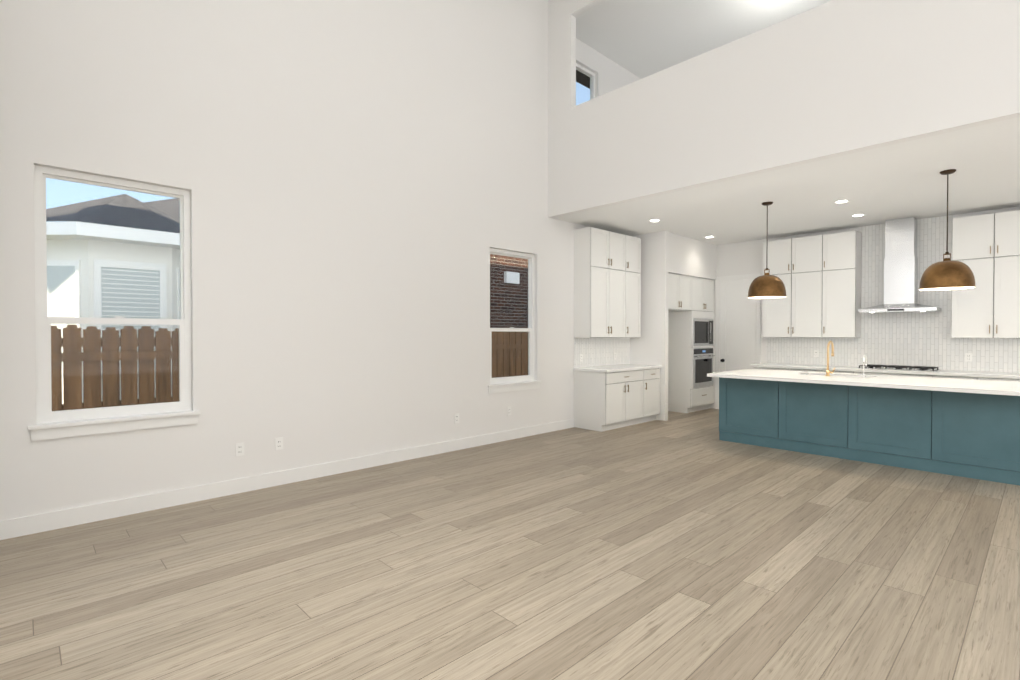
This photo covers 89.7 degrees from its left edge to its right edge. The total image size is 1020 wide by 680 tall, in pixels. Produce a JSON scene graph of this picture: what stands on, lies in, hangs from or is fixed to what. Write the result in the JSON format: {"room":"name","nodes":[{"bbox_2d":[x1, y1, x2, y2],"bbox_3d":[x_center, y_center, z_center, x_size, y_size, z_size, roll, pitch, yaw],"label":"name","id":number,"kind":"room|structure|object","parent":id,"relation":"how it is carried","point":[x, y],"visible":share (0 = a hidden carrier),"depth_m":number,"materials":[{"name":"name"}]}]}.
{"room":"kitchen","nodes":[
{"label":"kitchen","id":0,"kind":"room"},
{"bbox_2d":[0,0,640,520],"bbox_3d":[-0.291,-1.826,6.727,10.600,7.150,0.150,-1,1,-44],"label":"wall","id":1,"kind":"structure","parent":0,"point":[364,182],"depth_m":4.99,"materials":[{"name":"white paint"}]},
{"bbox_2d":[28,165,199,440],"bbox_3d":[-3.078,-0.277,4.045,1.070,1.984,0.166,-1,1,-44],"label":"window","id":2,"kind":"structure","parent":1,"relation":"in","point":[63,423],"depth_m":3.97,"materials":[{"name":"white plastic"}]},
{"bbox_2d":[235,442,243,455],"bbox_3d":[-2.428,0.984,4.609,0.072,0.116,0.008,-1,1,-44],"label":"electrical outlet","id":3,"kind":"object","parent":1,"relation":"attached to","point":[239,449],"visible":1,"depth_m":4.60,"materials":[{"name":"white plastic"}]},
{"bbox_2d":[275,437,282,450],"bbox_3d":[-2.182,0.981,4.844,0.072,0.116,0.008,-1,1,-44],"label":"electrical outlet","id":4,"kind":"object","parent":1,"relation":"attached to","point":[278,443],"visible":1,"depth_m":4.84,"materials":[{"name":"white plastic"}]},
{"bbox_2d":[0,419,573,539],"bbox_3d":[-1.320,1.296,5.665,6.355,0.130,0.014,-1,1,-44],"label":"baseboard","id":5,"kind":"structure","parent":1,"relation":"attached to","point":[31,524],"depth_m":4.57,"materials":[{"name":"white paint"}]},
{"bbox_2d":[454,413,458,423],"bbox_3d":[-0.655,0.964,6.300,0.072,0.116,0.008,-1,1,-44],"label":"electrical outlet","id":6,"kind":"object","parent":1,"relation":"attached to","point":[456,418],"visible":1,"depth_m":6.29,"materials":[{"name":"white plastic"}]},
{"bbox_2d":[487,248,540,393],"bbox_3d":[0.033,-0.261,7.013,0.990,1.904,0.166,-1,1,-44],"label":"window","id":7,"kind":"structure","parent":1,"relation":"in","point":[510,383],"depth_m":7.15,"materials":[{"name":"white plastic"}]},
{"bbox_2d":[576,70,589,87],"bbox_3d":[-0.499,-4.468,6.915,11.300,0.130,0.449,-1,1,-44],"label":"roof eave","id":8,"kind":"object","parent":1,"relation":"attached to","point":[585,80],"depth_m":8.71,"materials":[{"name":"grey"}]},
{"bbox_2d":[576,63,594,99],"bbox_3d":[0.977,-3.905,7.938,1.038,0.758,0.070,-1,1,-44],"label":"upstairs window","id":9,"kind":"structure","parent":1,"relation":"in","point":[585,71],"depth_m":8.24,"materials":[{"name":"white plastic"}]},
{"bbox_2d":[574,338,629,367],"bbox_3d":[1.529,0.190,8.376,1.518,0.456,0.007,-1,1,-44],"label":"backsplash","id":10,"kind":"structure","parent":1,"relation":"attached to","point":[597,351],"depth_m":8.33,"materials":[{"name":"tile"}]},
{"bbox_2d":[574,227,629,337],"bbox_3d":[1.439,-0.861,8.056,0.963,1.650,0.328,-1,1,-44],"label":"upper cabinet","id":11,"kind":"object","parent":1,"relation":"attached to","point":[607,284],"depth_m":7.82,"materials":[{"name":"white wood"}]},
{"bbox_2d":[630,236,640,337],"bbox_3d":[1.881,-0.866,8.478,0.514,1.650,0.328,-1,1,-44],"label":"upper cabinet","id":12,"kind":"object","parent":1,"relation":"attached to","point":[635,243],"depth_m":8.43,"materials":[{"name":"white wood"}]},
{"bbox_2d":[668,273,695,312],"bbox_3d":[2.723,-0.829,9.081,0.991,0.613,0.618,-1,1,-44],"label":"upper cabinet","id":13,"kind":"object","parent":1,"relation":"attached to","point":[690,298],"depth_m":8.93,"materials":[{"name":"white wood"}]},
{"bbox_2d":[0,408,1019,679],"bbox_3d":[3.212,1.451,3.093,10.300,0.120,10.000,-1,1,-44],"label":"floor","id":14,"kind":"structure","parent":0,"point":[684,546],"depth_m":3.04,"materials":[{"name":"brown wood"}]},
{"bbox_2d":[573,368,648,431],"bbox_3d":[1.569,0.900,8.014,1.065,0.870,0.598,-1,1,-44],"label":"base cabinet","id":15,"kind":"object","parent":14,"relation":"on","point":[608,397],"depth_m":7.71,"materials":[{"name":"white wood"}]},
{"bbox_2d":[617,364,659,421],"bbox_3d":[2.072,0.894,8.494,0.580,0.870,0.598,-1,1,-44],"label":"base cabinet","id":16,"kind":"object","parent":14,"relation":"on","point":[654,373],"depth_m":8.36,"materials":[{"name":"white wood"}]},
{"bbox_2d":[668,277,714,412],"bbox_3d":[3.368,0.086,9.707,0.918,2.458,0.618,-1,1,-44],"label":"tall cabinet","id":17,"kind":"object","parent":14,"relation":"on","point":[682,397],"depth_m":9.38,"materials":[{"name":"white wood"}]},
{"bbox_2d":[693,318,712,345],"bbox_3d":[3.593,-0.142,9.469,0.782,0.500,0.070,-1,1,-44],"label":"built-in microwave","id":18,"kind":"object","parent":17,"relation":"in","point":[702,332],"visible":0.92,"depth_m":9.44,"materials":[{"name":"silver metal"}]},
{"bbox_2d":[693,348,714,387],"bbox_3d":[3.595,0.509,9.473,0.782,0.718,0.077,-1,1,-44],"label":"built-in oven","id":19,"kind":"object","parent":17,"relation":"in","point":[702,363],"visible":0.94,"depth_m":9.45,"materials":[{"name":"silver metal"}]},
{"bbox_2d":[719,377,1019,485],"bbox_3d":[4.235,0.920,6.205,1.090,0.870,3.000,-1,1,-44],"label":"kitchen island","id":20,"kind":"object","parent":14,"relation":"on","point":[968,428],"depth_m":5.60,"materials":[{"name":"blue wood"}]},
{"bbox_2d":[707,370,1019,396],"bbox_3d":[3.893,0.469,5.874,0.740,0.040,3.030,-1,1,-44],"label":"island countertop","id":21,"kind":"structure","parent":20,"relation":"on","point":[811,378],"depth_m":5.59,"materials":[{"name":"white stone"}]},
{"bbox_2d":[825,341,834,375],"bbox_3d":[3.989,0.225,6.341,0.245,0.433,0.110,-1,1,-44],"label":"faucet","id":22,"kind":"object","parent":21,"relation":"on","point":[828,371],"visible":0.98,"depth_m":6.29,"materials":[{"name":"gold metal"}]},
{"bbox_2d":[862,354,866,377],"bbox_3d":[4.196,0.306,6.064,0.134,0.277,0.031,-1,1,-44],"label":"filter faucet","id":23,"kind":"object","parent":21,"relation":"on","point":[865,358],"visible":1,"depth_m":6.03,"materials":[{"name":"silver metal"}]},
{"bbox_2d":[739,369,1019,384],"bbox_3d":[4.390,0.464,6.348,0.635,0.040,3.030,-1,1,-44],"label":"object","id":24,"kind":"structure","parent":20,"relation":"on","point":[743,370],"depth_m":6.11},
{"bbox_2d":[751,363,1019,381],"bbox_3d":[6.892,0.900,6.228,0.633,0.910,7.465,-1,1,-44],"label":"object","id":25,"kind":"object","parent":14,"relation":"on","point":[998,376],"visible":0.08,"depth_m":7.28,"materials":[{"name":"white stone"}]},
{"bbox_2d":[857,364,939,371],"bbox_3d":[5.668,0.406,7.497,0.500,0.046,0.910,-1,1,-44],"label":"gas cooktop","id":26,"kind":"object","parent":25,"relation":"in","point":[905,368],"visible":1,"depth_m":7.42,"materials":[{"name":"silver metal"}]},
{"bbox_2d":[630,231,668,420],"bbox_3d":[2.347,-0.233,8.689,0.100,3.120,0.680,-1,1,-44],"label":"wall","id":27,"kind":"structure","parent":0,"point":[649,346],"depth_m":8.54,"materials":[{"name":"white paint"}]},
{"bbox_2d":[669,232,716,279],"bbox_3d":[3.040,-1.471,9.361,1.850,0.660,0.645,-1,1,-44],"label":"wall","id":28,"kind":"structure","parent":0,"point":[691,257],"depth_m":9.09,"materials":[{"name":"white paint"}]},
{"bbox_2d":[576,0,831,78],"bbox_3d":[5.511,-4.644,5.217,3.945,0.120,10.000,-1,1,-44],"label":"ceiling","id":29,"kind":"structure","parent":0,"point":[641,39],"depth_m":7.52,"materials":[{"name":"white paint"}]},
{"bbox_2d":[548,0,1019,217],"bbox_3d":[4.042,-3.478,3.829,0.115,3.480,10.000,-1,1,-44],"label":"wall","id":30,"kind":"structure","parent":0,"point":[832,79],"depth_m":5.12,"materials":[{"name":"white paint"}]},
{"bbox_2d":[554,117,1019,244],"bbox_3d":[5.511,-1.944,5.247,3.945,0.380,10.000,-1,1,-44],"label":"ceiling","id":31,"kind":"structure","parent":0,"point":[879,185],"depth_m":6.22,"materials":[{"name":"white paint"}]},
{"bbox_2d":[648,219,660,221],"bbox_3d":[2.153,-1.778,7.643,0.180,0.003,0.180,-1,1,-44],"label":"recessed light","id":32,"kind":"object","parent":31,"relation":"in","point":[655,220],"visible":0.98,"depth_m":7.63,"materials":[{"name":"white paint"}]},
{"bbox_2d":[748,202,786,298],"bbox_3d":[3.317,-1.159,6.618,0.454,1.218,0.454,-1,1,-44],"label":"pendant light","id":33,"kind":"object","parent":31,"relation":"hanging from","point":[766,285],"visible":1,"depth_m":6.49,"materials":[{"name":"brown metal"}]},
{"bbox_2d":[833,200,849,203],"bbox_3d":[4.235,-1.765,6.548,0.180,0.003,0.180,-1,1,-44],"label":"recessed light","id":34,"kind":"object","parent":31,"relation":"in","point":[840,201],"visible":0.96,"depth_m":6.54,"materials":[{"name":"white paint"}]},
{"bbox_2d":[851,214,865,216],"bbox_3d":[4.960,-1.774,7.308,0.180,0.003,0.180,-1,1,-44],"label":"recessed light","id":35,"kind":"object","parent":31,"relation":"in","point":[857,215],"visible":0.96,"depth_m":7.31,"materials":[{"name":"white paint"}]},
{"bbox_2d":[919,169,975,289],"bbox_3d":[4.545,-1.144,5.331,0.454,1.218,0.454,-1,1,-44],"label":"pendant light","id":36,"kind":"object","parent":31,"relation":"hanging from","point":[946,274],"visible":1,"depth_m":5.22,"materials":[{"name":"brown metal"}]},
{"bbox_2d":[710,206,1019,408],"bbox_3d":[7.044,-2.025,6.606,0.150,6.750,10.150,-1,1,-44],"label":"wall","id":37,"kind":"structure","parent":0,"point":[741,258],"depth_m":9.32,"materials":[{"name":"white paint"}]},
{"bbox_2d":[715,273,760,408],"bbox_3d":[4.181,0.060,9.455,0.089,2.515,0.810,-1,1,-44],"label":"pantry door","id":38,"kind":"structure","parent":37,"relation":"in","point":[738,328],"depth_m":9.49,"materials":[{"name":"white paint"}]},
{"bbox_2d":[763,234,826,337],"bbox_3d":[4.813,-0.867,8.609,0.328,1.650,0.970,-1,1,-44],"label":"upper cabinet","id":39,"kind":"object","parent":37,"relation":"attached to","point":[819,276],"depth_m":8.45,"materials":[{"name":"white wood"}]},
{"bbox_2d":[827,230,860,337],"bbox_3d":[5.238,-0.862,8.163,0.328,1.650,0.517,-1,1,-44],"label":"upper cabinet","id":40,"kind":"object","parent":37,"relation":"attached to","point":[843,248],"depth_m":8.00,"materials":[{"name":"white wood"}]},
{"bbox_2d":[766,215,1019,372],"bbox_3d":[7.124,-0.662,6.421,0.007,2.206,7.450,-1,1,-44],"label":"backsplash","id":41,"kind":"structure","parent":37,"relation":"attached to","point":[912,339],"depth_m":7.65,"materials":[{"name":"tile"}]},
{"bbox_2d":[814,350,818,356],"bbox_3d":[5.099,0.229,8.543,0.007,0.116,0.072,-1,1,-44],"label":"outlet","id":42,"kind":"object","parent":41,"relation":"attached to","point":[816,353],"visible":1,"depth_m":8.54,"materials":[{"name":"white plastic"}]},
{"bbox_2d":[965,353,971,361],"bbox_3d":[6.411,0.244,7.168,0.007,0.116,0.072,-1,1,-44],"label":"outlet","id":43,"kind":"object","parent":41,"relation":"attached to","point":[968,357],"visible":1,"depth_m":7.17,"materials":[{"name":"white plastic"}]},
{"bbox_2d":[858,217,941,312],"bbox_3d":[5.717,-1.091,7.527,0.491,1.373,0.910,-1,1,-44],"label":"range hood","id":44,"kind":"object","parent":37,"relation":"attached to","point":[901,277],"visible":1,"depth_m":7.49,"materials":[{"name":"silver metal"}]},
{"bbox_2d":[951,210,1019,337],"bbox_3d":[6.505,-0.847,6.835,0.328,1.650,0.913,-1,1,-44],"label":"upper cabinet","id":45,"kind":"object","parent":37,"relation":"attached to","point":[986,248],"depth_m":6.78,"materials":[{"name":"white wood"}]},
{"label":"outside","id":46,"kind":"structure","parent":0,"visible":0},
{"bbox_3d":[-12.642,1.635,18.481,28.000,0.200,33.850,-1,1,-44],"label":"ground","id":47,"kind":"structure","parent":46,"visible":0},
{"bbox_2d":[46,194,179,403],"bbox_3d":[-6.006,-1.073,9.956,5.724,5.410,7.300,-1,1,-44],"label":"house","id":48,"kind":"structure","parent":47,"relation":"on","point":[119,263],"depth_m":6.34,"materials":[{"name":"beige"}]},
{"bbox_2d":[51,325,527,410],"bbox_3d":[-1.243,0.734,8.035,20.088,1.840,0.186,-1,1,-44],"label":"fence","id":49,"kind":"object","parent":47,"relation":"on","point":[163,374],"depth_m":5.32,"materials":[{"name":"brown wood"}]},
{"bbox_2d":[490,254,527,332],"bbox_3d":[-0.261,-1.467,15.537,10.100,6.070,7.150,-1,1,-44],"label":"house","id":50,"kind":"structure","parent":47,"relation":"on","point":[507,287],"depth_m":11.36,"materials":[{"name":"brown brick"}]}
]}

